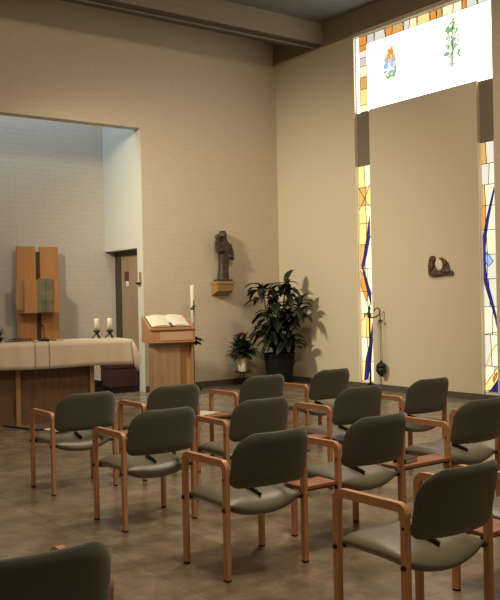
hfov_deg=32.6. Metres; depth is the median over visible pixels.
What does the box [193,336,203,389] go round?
candle stand
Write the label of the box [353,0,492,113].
window
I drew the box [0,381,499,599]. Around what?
floor
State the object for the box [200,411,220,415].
leaflet
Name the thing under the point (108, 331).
candle holder
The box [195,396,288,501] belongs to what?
armchair
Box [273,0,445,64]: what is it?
trim
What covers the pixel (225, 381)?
baseboard
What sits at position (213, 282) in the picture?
shelf
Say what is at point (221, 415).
board
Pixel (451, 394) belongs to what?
baseboard
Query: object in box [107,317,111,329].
candle
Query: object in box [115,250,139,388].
door
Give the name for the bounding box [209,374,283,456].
armchair
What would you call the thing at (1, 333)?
greenery
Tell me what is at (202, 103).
wall
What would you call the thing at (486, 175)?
window
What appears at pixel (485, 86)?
trim
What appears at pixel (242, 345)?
potted flowers
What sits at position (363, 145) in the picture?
trim
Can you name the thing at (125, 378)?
bench
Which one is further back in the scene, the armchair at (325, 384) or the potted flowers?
the potted flowers
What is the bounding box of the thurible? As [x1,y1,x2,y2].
[376,315,386,376]
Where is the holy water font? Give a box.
[135,272,141,284]
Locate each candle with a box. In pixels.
[94,318,98,330]
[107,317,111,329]
[190,285,195,326]
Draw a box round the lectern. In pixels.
[141,315,195,395]
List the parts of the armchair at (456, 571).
leg, armrest, seat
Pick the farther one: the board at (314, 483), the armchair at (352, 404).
the armchair at (352, 404)
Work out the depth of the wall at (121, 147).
14.81 m
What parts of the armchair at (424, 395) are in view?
armrest, leg, leg, seat, backrest, leg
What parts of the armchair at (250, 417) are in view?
leg, armrest, seat, leg, backrest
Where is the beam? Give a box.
[64,0,322,49]
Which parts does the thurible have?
lid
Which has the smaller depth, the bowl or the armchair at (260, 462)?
the armchair at (260, 462)
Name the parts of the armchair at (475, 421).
leg, armrest, leg, seat, leg, armrest, backrest, leg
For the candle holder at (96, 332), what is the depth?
11.46 m
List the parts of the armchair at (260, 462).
leg, armrest, leg, seat, leg, backrest, leg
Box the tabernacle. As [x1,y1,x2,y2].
[15,246,59,340]
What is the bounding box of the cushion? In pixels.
[100,363,134,369]
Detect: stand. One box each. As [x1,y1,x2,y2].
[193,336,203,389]
[235,371,249,385]
[364,305,380,385]
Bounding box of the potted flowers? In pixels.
[224,332,259,371]
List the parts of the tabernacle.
metal door, metal door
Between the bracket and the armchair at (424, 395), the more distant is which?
the bracket
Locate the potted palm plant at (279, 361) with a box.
[243,270,312,382]
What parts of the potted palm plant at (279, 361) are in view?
pot, stem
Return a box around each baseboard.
[146,377,249,391]
[292,376,499,399]
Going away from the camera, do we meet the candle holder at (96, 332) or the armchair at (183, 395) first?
the armchair at (183, 395)
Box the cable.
[3,425,42,430]
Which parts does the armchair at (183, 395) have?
leg, armrest, backrest, leg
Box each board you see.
[206,411,231,418]
[285,477,336,491]
[308,433,329,439]
[381,454,451,471]
[465,518,499,539]
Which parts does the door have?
frame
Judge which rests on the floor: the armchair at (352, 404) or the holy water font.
the armchair at (352, 404)
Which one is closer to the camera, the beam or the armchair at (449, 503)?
the armchair at (449, 503)
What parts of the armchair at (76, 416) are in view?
leg, armrest, leg, seat, backrest, leg, leg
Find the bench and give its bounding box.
[100,363,139,393]
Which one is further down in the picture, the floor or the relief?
the floor
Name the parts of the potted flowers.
pot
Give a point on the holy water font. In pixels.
(140, 279)
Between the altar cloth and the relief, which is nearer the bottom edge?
the altar cloth
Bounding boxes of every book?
[145,314,190,327]
[393,455,417,463]
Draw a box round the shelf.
[211,281,234,283]
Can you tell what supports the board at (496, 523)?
attached to the armchair at (456, 571)
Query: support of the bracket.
attached to the wall at (202, 103)
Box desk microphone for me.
[38,324,49,340]
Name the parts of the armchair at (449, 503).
leg, armrest, leg, seat, leg, armrest, backrest, leg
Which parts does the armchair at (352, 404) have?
leg, armrest, seat, leg, backrest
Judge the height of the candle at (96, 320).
0.179 m
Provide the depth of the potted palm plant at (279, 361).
14.94 m
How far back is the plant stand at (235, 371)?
15.01 m
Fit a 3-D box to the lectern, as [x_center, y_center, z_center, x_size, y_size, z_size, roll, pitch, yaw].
[-1.305,0.898,13.764,0.750,1.283,0.505,-1,0,-23]
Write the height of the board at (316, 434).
0.035 m
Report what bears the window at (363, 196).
in the wall at (424, 148)
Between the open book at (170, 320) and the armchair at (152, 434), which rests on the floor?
the armchair at (152, 434)
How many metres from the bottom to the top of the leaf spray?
0.043 m
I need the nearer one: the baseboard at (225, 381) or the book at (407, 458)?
the book at (407, 458)
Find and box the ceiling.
[60,0,377,43]
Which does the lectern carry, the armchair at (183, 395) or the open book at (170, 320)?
the open book at (170, 320)
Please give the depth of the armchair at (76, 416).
6.89 m
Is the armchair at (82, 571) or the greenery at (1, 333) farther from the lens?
the greenery at (1, 333)
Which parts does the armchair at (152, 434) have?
leg, armrest, leg, seat, backrest, leg, leg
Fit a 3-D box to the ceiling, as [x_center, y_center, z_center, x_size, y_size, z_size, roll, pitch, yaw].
[0.389,-4.832,6.551,12.150,0.100,15.600,-1,0,-36]
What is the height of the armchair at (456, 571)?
0.811 m
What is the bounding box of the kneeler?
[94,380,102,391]
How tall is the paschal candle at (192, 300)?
0.875 m
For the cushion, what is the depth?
14.30 m
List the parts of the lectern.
panel, post, post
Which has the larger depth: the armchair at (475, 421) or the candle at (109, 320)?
the candle at (109, 320)
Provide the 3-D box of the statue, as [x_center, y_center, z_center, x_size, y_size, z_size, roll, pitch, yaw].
[-0.466,-0.780,15.140,0.430,0.899,0.221,-1,0,-36]
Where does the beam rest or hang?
attached to the wall at (424, 148)
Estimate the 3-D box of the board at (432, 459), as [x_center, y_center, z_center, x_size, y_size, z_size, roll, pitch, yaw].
[1.124,1.095,5.756,0.511,0.035,0.170,-1,0,-36]
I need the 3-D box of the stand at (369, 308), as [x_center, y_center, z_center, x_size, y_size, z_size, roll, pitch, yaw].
[1.967,0.760,13.777,0.234,1.413,0.211,-1,0,36]
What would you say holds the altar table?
on the floor
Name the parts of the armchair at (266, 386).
leg, armrest, seat, leg, backrest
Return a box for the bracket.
[211,281,234,295]
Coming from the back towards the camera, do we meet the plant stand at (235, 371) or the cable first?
the plant stand at (235, 371)
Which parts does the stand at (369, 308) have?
scroll arm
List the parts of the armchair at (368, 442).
leg, armrest, leg, seat, leg, backrest, leg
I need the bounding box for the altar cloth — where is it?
[0,337,140,370]
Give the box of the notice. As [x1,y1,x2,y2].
[124,271,128,285]
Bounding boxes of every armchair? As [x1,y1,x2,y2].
[0,541,113,599]
[29,391,117,495]
[92,406,197,532]
[118,383,200,480]
[181,427,308,582]
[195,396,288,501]
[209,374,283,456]
[284,368,349,450]
[290,412,405,537]
[293,385,381,488]
[332,459,497,599]
[381,377,448,464]
[404,397,499,504]
[452,464,499,591]
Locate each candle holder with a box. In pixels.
[92,330,100,338]
[105,330,113,337]
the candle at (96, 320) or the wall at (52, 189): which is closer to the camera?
the candle at (96, 320)
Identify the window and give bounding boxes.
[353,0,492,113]
[355,164,373,382]
[477,140,498,394]
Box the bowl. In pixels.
[376,367,386,376]
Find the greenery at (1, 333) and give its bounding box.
[0,329,6,341]
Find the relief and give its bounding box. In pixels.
[428,256,453,276]
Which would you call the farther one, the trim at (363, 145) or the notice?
the notice
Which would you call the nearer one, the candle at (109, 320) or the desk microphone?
the desk microphone
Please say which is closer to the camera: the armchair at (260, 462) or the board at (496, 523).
the board at (496, 523)
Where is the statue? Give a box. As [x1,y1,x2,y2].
[214,231,233,280]
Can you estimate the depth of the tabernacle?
14.38 m
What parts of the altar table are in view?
panel, post, panel, post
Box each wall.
[0,0,279,391]
[0,115,115,380]
[102,127,144,391]
[275,0,499,395]
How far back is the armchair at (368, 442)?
5.26 m
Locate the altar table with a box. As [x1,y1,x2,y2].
[0,366,94,426]
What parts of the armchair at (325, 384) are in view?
armrest, leg, seat, leg, backrest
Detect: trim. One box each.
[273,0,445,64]
[357,111,369,166]
[479,78,493,142]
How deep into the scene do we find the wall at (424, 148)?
13.73 m
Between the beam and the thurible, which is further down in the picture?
the thurible

